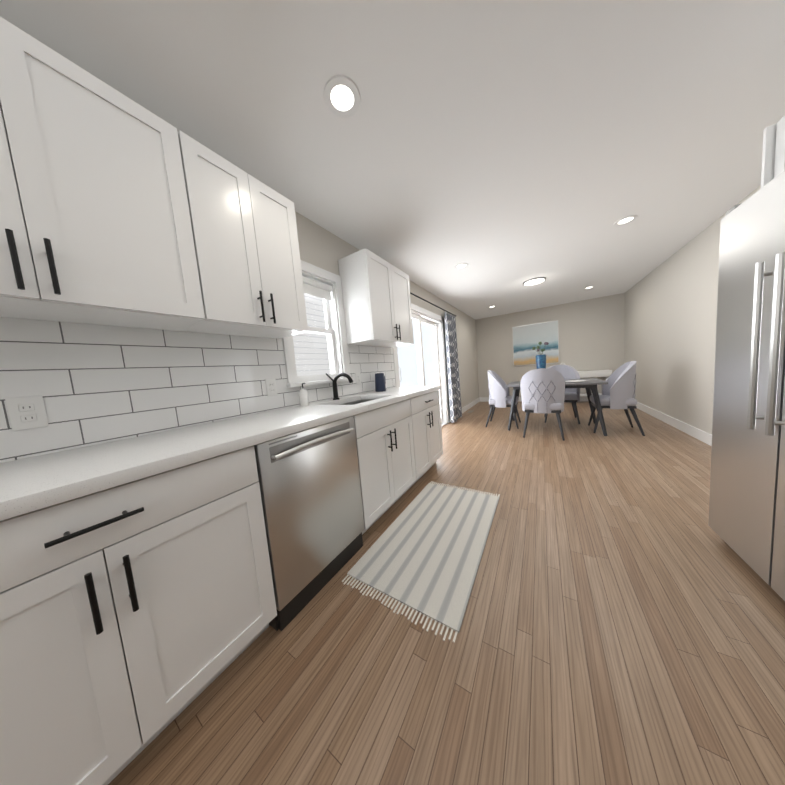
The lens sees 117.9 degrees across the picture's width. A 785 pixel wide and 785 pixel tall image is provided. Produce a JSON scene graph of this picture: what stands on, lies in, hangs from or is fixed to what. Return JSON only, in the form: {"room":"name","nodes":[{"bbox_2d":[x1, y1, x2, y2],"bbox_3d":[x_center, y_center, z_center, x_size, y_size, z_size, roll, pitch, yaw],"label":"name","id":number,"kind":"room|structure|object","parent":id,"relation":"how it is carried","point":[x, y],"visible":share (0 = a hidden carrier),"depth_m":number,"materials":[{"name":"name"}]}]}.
{"room":"kitchen","nodes":[
{"label":"kitchen","id":0,"kind":"room"},
{"bbox_2d":[295,211,478,415],"bbox_3d":[-0.347,-0.305,2.635,0.150,2.450,11.050,-1,6,32],"label":"wall","id":1,"kind":"structure","parent":0,"point":[321,247],"depth_m":3.90,"materials":[{"name":"grey paint"}]},
{"bbox_2d":[0,17,204,330],"bbox_3d":[-1.221,-0.671,0.759,0.372,0.790,0.838,-1,6,32],"label":"upper cabinet","id":2,"kind":"object","parent":1,"relation":"attached to","point":[95,226],"visible":1,"depth_m":0.80,"materials":[{"name":"white wood"}]},
{"bbox_2d":[0,317,395,462],"bbox_3d":[-1.230,-0.032,1.079,0.008,0.558,4.735,-1,6,32],"label":"backsplash","id":3,"kind":"structure","parent":1,"relation":"attached to","point":[92,384],"depth_m":1.11,"materials":[{"name":"tile"}]},
{"bbox_2d":[5,396,48,430],"bbox_3d":[-1.347,0.075,0.873,0.009,0.118,0.075,-1,6,32],"label":"electrical outlet","id":4,"kind":"object","parent":3,"relation":"attached to","point":[26,412],"visible":1,"depth_m":0.87,"materials":[{"name":"white plastic"}]},
{"bbox_2d":[265,379,277,395],"bbox_3d":[-0.851,-0.036,1.663,0.009,0.118,0.075,-1,6,32],"label":"electrical outlet","id":5,"kind":"object","parent":3,"relation":"attached to","point":[271,387],"visible":1,"depth_m":1.66,"materials":[{"name":"white plastic"}]},
{"bbox_2d":[355,373,360,383],"bbox_3d":[-0.354,-0.147,2.454,0.009,0.118,0.075,-1,6,32],"label":"electrical outlet","id":6,"kind":"object","parent":3,"relation":"attached to","point":[358,378],"visible":1,"depth_m":2.45,"materials":[{"name":"white plastic"}]},
{"bbox_2d":[177,130,307,338],"bbox_3d":[-0.851,-0.753,1.349,0.372,0.790,0.560,-1,6,32],"label":"upper cabinet","id":7,"kind":"object","parent":1,"relation":"attached to","point":[245,235],"visible":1,"depth_m":1.21,"materials":[{"name":"white wood"}]},
{"bbox_2d":[282,260,353,387],"bbox_3d":[-0.693,-0.569,2.047,0.205,0.995,0.698,-1,6,32],"label":"window","id":8,"kind":"structure","parent":1,"relation":"in","point":[336,305],"depth_m":2.16,"materials":[{"name":"white"}]},
{"bbox_2d":[338,248,413,347],"bbox_3d":[-0.114,-0.918,2.522,0.372,0.790,0.810,-1,6,32],"label":"upper cabinet","id":9,"kind":"object","parent":1,"relation":"attached to","point":[376,300],"visible":1,"depth_m":2.25,"materials":[{"name":"white wood"}]},
{"bbox_2d":[393,303,449,426],"bbox_3d":[0.483,-0.316,3.950,0.192,2.105,1.970,-1,6,32],"label":"sliding door","id":10,"kind":"structure","parent":1,"relation":"attached to","point":[423,313],"depth_m":4.33,"materials":[{"name":"white"}]},
{"bbox_2d":[410,292,455,316],"bbox_3d":[0.649,-1.492,4.016,0.109,0.040,2.584,-1,6,32],"label":"curtain rod","id":11,"kind":"object","parent":1,"relation":"attached to","point":[431,303],"visible":0.67,"depth_m":3.90,"materials":[{"name":"black metal"}]},
{"bbox_2d":[444,312,461,422],"bbox_3d":[1.238,-0.501,4.844,0.149,2.150,0.600,-1,6,32],"label":"curtain","id":12,"kind":"object","parent":11,"relation":"hanging from","point":[455,407],"visible":1,"depth_m":4.74,"materials":[{"name":"grey fabric"}]},
{"bbox_2d":[449,397,479,418],"bbox_3d":[1.895,0.382,6.003,0.014,0.125,2.800,-1,6,32],"label":"baseboard","id":13,"kind":"structure","parent":1,"relation":"attached to","point":[465,408],"depth_m":6.26,"materials":[{"name":"white wood"}]},
{"bbox_2d":[0,0,784,319],"bbox_3d":[0.979,-1.617,1.618,3.535,0.120,11.050,-1,6,32],"label":"ceiling","id":14,"kind":"structure","parent":0,"point":[504,150],"depth_m":1.25,"materials":[{"name":"white paint"}]},
{"bbox_2d":[323,75,360,117],"bbox_3d":[-0.241,-1.411,1.135,0.176,0.006,0.176,-1,6,32],"label":"recessed light","id":15,"kind":"object","parent":14,"relation":"in","point":[341,94],"visible":1,"depth_m":1.12,"materials":[{"name":"white plastic"}]},
{"bbox_2d":[455,263,467,268],"bbox_3d":[0.919,-1.685,3.150,0.176,0.006,0.176,-1,6,32],"label":"recessed light","id":16,"kind":"object","parent":14,"relation":"in","point":[460,265],"visible":1,"depth_m":3.14,"materials":[{"name":"white plastic"}]},
{"bbox_2d":[523,277,545,285],"bbox_3d":[2.393,-1.873,3.994,0.336,0.022,0.336,-1,6,32],"label":"ceiling light","id":17,"kind":"object","parent":14,"relation":"in","point":[533,281],"visible":1,"depth_m":3.96,"materials":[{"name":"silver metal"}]},
{"bbox_2d":[614,215,637,225],"bbox_3d":[2.352,-1.734,2.386,0.176,0.006,0.176,-1,6,32],"label":"recessed light","id":18,"kind":"object","parent":14,"relation":"in","point":[625,220],"visible":1,"depth_m":2.38,"materials":[{"name":"white plastic"}]},
{"bbox_2d":[108,401,784,784],"bbox_3d":[1.187,0.934,1.846,3.835,0.120,11.050,-1,6,32],"label":"floor","id":19,"kind":"structure","parent":0,"point":[624,619],"depth_m":0.91,"materials":[{"name":"brown wood"}]},
{"bbox_2d":[0,446,276,784],"bbox_3d":[-0.994,0.702,0.810,0.655,0.879,0.838,-1,6,32],"label":"base cabinet","id":20,"kind":"object","parent":19,"relation":"on","point":[137,617],"visible":0.98,"depth_m":0.65,"materials":[{"name":"white wood"}]},
{"bbox_2d":[253,416,364,630],"bbox_3d":[-0.599,0.618,1.413,0.631,0.874,0.604,-1,6,32],"label":"dishwasher","id":21,"kind":"object","parent":19,"relation":"on","point":[310,488],"visible":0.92,"depth_m":1.18,"materials":[{"name":"silver metal"}]},
{"bbox_2d":[353,399,415,534],"bbox_3d":[-0.250,0.535,1.995,0.655,0.879,0.758,-1,6,32],"label":"base cabinet","id":22,"kind":"object","parent":19,"relation":"on","point":[385,452],"visible":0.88,"depth_m":1.76,"materials":[{"name":"white wood"}]},
{"bbox_2d":[342,481,499,642],"bbox_3d":[0.321,0.957,1.667,0.640,0.008,1.286,-1,6,32],"label":"kitchen rug","id":23,"kind":"object","parent":19,"relation":"on","point":[423,554],"visible":1,"depth_m":1.42,"materials":[{"name":"white fabric"}]},
{"bbox_2d":[408,390,442,488],"bbox_3d":[0.139,0.448,2.614,0.655,0.879,0.710,-1,6,32],"label":"base cabinet","id":24,"kind":"object","parent":19,"relation":"on","point":[427,429],"visible":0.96,"depth_m":2.40,"materials":[{"name":"white wood"}]},
{"bbox_2d":[485,370,520,428],"bbox_3d":[1.977,0.092,4.258,0.533,1.004,0.566,-1,6,32],"label":"chair","id":25,"kind":"object","parent":19,"relation":"on","point":[499,397],"visible":1,"depth_m":4.12,"materials":[{"name":"grey fabric"}]},
{"bbox_2d":[520,368,564,440],"bbox_3d":[2.232,0.137,3.527,0.566,1.004,0.533,-1,6,32],"label":"chair","id":26,"kind":"object","parent":19,"relation":"on","point":[542,390],"visible":1,"depth_m":3.33,"materials":[{"name":"grey fabric"}]},
{"bbox_2d":[506,378,607,435],"bbox_3d":[2.608,0.193,3.876,1.250,0.769,0.800,-1,6,32],"label":"dining table","id":27,"kind":"object","parent":19,"relation":"on","point":[589,385],"visible":0.71,"depth_m":3.47,"materials":[{"name":"grey wood"}]},
{"bbox_2d":[532,342,548,368],"bbox_3d":[2.411,-0.492,3.844,0.232,0.658,0.208,-1,6,32],"label":"vase","id":28,"kind":"object","parent":27,"relation":"on","point":[541,361],"visible":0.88,"depth_m":3.81,"materials":[{"name":"blue ceramic"}]},
{"bbox_2d":[544,365,579,423],"bbox_3d":[3.013,0.009,4.244,0.566,1.004,0.533,-1,6,32],"label":"chair","id":29,"kind":"object","parent":19,"relation":"on","point":[572,395],"visible":0.4,"depth_m":4.18,"materials":[{"name":"grey fabric"}]},
{"bbox_2d":[577,370,611,395],"bbox_3d":[4.583,-0.131,5.705,1.000,0.760,0.380,-1,6,32],"label":"console table","id":30,"kind":"object","parent":19,"relation":"on","point":[606,374],"visible":0.46,"depth_m":5.44,"materials":[{"name":"white"}]},
{"bbox_2d":[588,361,644,435],"bbox_3d":[3.226,0.063,3.446,0.533,1.004,0.566,-1,6,32],"label":"chair","id":31,"kind":"object","parent":19,"relation":"on","point":[618,390],"visible":0.98,"depth_m":3.23,"materials":[{"name":"grey fabric"}]},
{"bbox_2d":[708,170,784,600],"bbox_3d":[1.872,0.000,0.767,0.826,1.815,0.910,-1,6,32],"label":"refrigerator","id":32,"kind":"object","parent":19,"relation":"on","point":[746,524],"visible":1,"depth_m":1.08,"materials":[{"name":"grey metal"}]},
{"bbox_2d":[760,123,776,188],"bbox_3d":[2.205,-0.234,1.090,0.652,2.170,0.019,-1,6,32],"label":"panel","id":33,"kind":"object","parent":19,"relation":"on","point":[768,153],"visible":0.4,"depth_m":1.17,"materials":[{"name":"white wood"}]},
{"bbox_3d":[-1.457,0.805,0.074,0.655,0.879,0.908,-1,6,32],"label":"base cabinet","id":34,"kind":"object","parent":19,"relation":"on","visible":0},
{"bbox_2d":[0,386,441,520],"bbox_3d":[-0.718,0.267,1.272,0.635,0.224,3.870,-1,6,32],"label":"countertop","id":35,"kind":"structure","parent":34,"relation":"on","point":[30,484],"depth_m":0.83,"materials":[{"name":"white stone"}]},
{"bbox_2d":[299,383,308,406],"bbox_3d":[-0.678,0.015,1.800,0.064,0.177,0.064,-1,6,32],"label":"soap dispenser","id":36,"kind":"object","parent":35,"relation":"on","point":[303,396],"visible":1,"depth_m":1.78,"materials":[{"name":"white ceramic"}]},
{"bbox_2d":[326,373,352,399],"bbox_3d":[-0.444,-0.056,2.029,0.256,0.240,0.091,-1,6,32],"label":"faucet","id":37,"kind":"object","parent":35,"relation":"on","point":[335,389],"visible":1,"depth_m":2.07,"materials":[{"name":"black metal"}]},
{"bbox_2d":[375,373,385,391],"bbox_3d":[-0.124,-0.115,2.616,0.120,0.200,0.168,-1,6,32],"label":"canister","id":38,"kind":"object","parent":35,"relation":"on","point":[380,383],"visible":1,"depth_m":2.55,"materials":[{"name":"blue ceramic"}]},
{"bbox_2d":[475,293,624,396],"bbox_3d":[3.962,-0.985,6.314,3.235,2.450,0.150,-1,6,32],"label":"wall","id":39,"kind":"structure","parent":0,"point":[591,334],"depth_m":5.88,"materials":[{"name":"grey paint"}]},
{"bbox_2d":[480,396,587,401],"bbox_3d":[4.003,0.179,6.355,3.210,0.125,0.014,-1,6,32],"label":"baseboard","id":40,"kind":"structure","parent":39,"relation":"attached to","point":[582,398],"depth_m":6.63,"materials":[{"name":"white wood"}]},
{"bbox_2d":[512,320,558,365],"bbox_3d":[3.780,-1.279,6.277,1.040,1.070,0.032,-1,6,32],"label":"painting","id":41,"kind":"object","parent":39,"relation":"attached to","point":[527,338],"visible":1,"depth_m":6.26,"materials":[{"name":"multicoloured paint"}]},
{"bbox_2d":[624,185,760,433],"bbox_3d":[2.514,-0.377,0.828,0.150,2.450,11.050,-1,6,32],"label":"wall","id":42,"kind":"structure","parent":0,"point":[670,320],"depth_m":3.24,"materials":[{"name":"grey paint"}]},
{"bbox_2d":[636,402,711,445],"bbox_3d":[3.980,0.456,3.271,0.014,0.125,5.290,-1,6,32],"label":"baseboard","id":43,"kind":"structure","parent":42,"relation":"attached to","point":[698,434],"depth_m":3.27,"materials":[{"name":"white wood"}]},
{"bbox_2d":[774,115,784,177],"bbox_3d":[1.871,-1.086,0.614,0.657,0.340,0.926,-1,6,32],"label":"upper cabinet","id":44,"kind":"object","parent":42,"relation":"attached to","point":[779,166],"visible":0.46,"depth_m":1.13,"materials":[{"name":"white wood"}]},
{"label":"outside","id":45,"kind":"structure","parent":0,"visible":0},
{"bbox_3d":[-2.393,1.038,4.971,5.840,0.100,9.000,-1,6,32],"label":"ground","id":46,"kind":"structure","parent":45,"visible":0},
{"bbox_2d":[292,294,330,375],"bbox_3d":[-1.661,-1.227,5.977,0.100,4.100,5.200,-1,6,32],"label":"siding","id":47,"kind":"object","parent":46,"relation":"on","point":[319,344],"depth_m":5.56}
]}

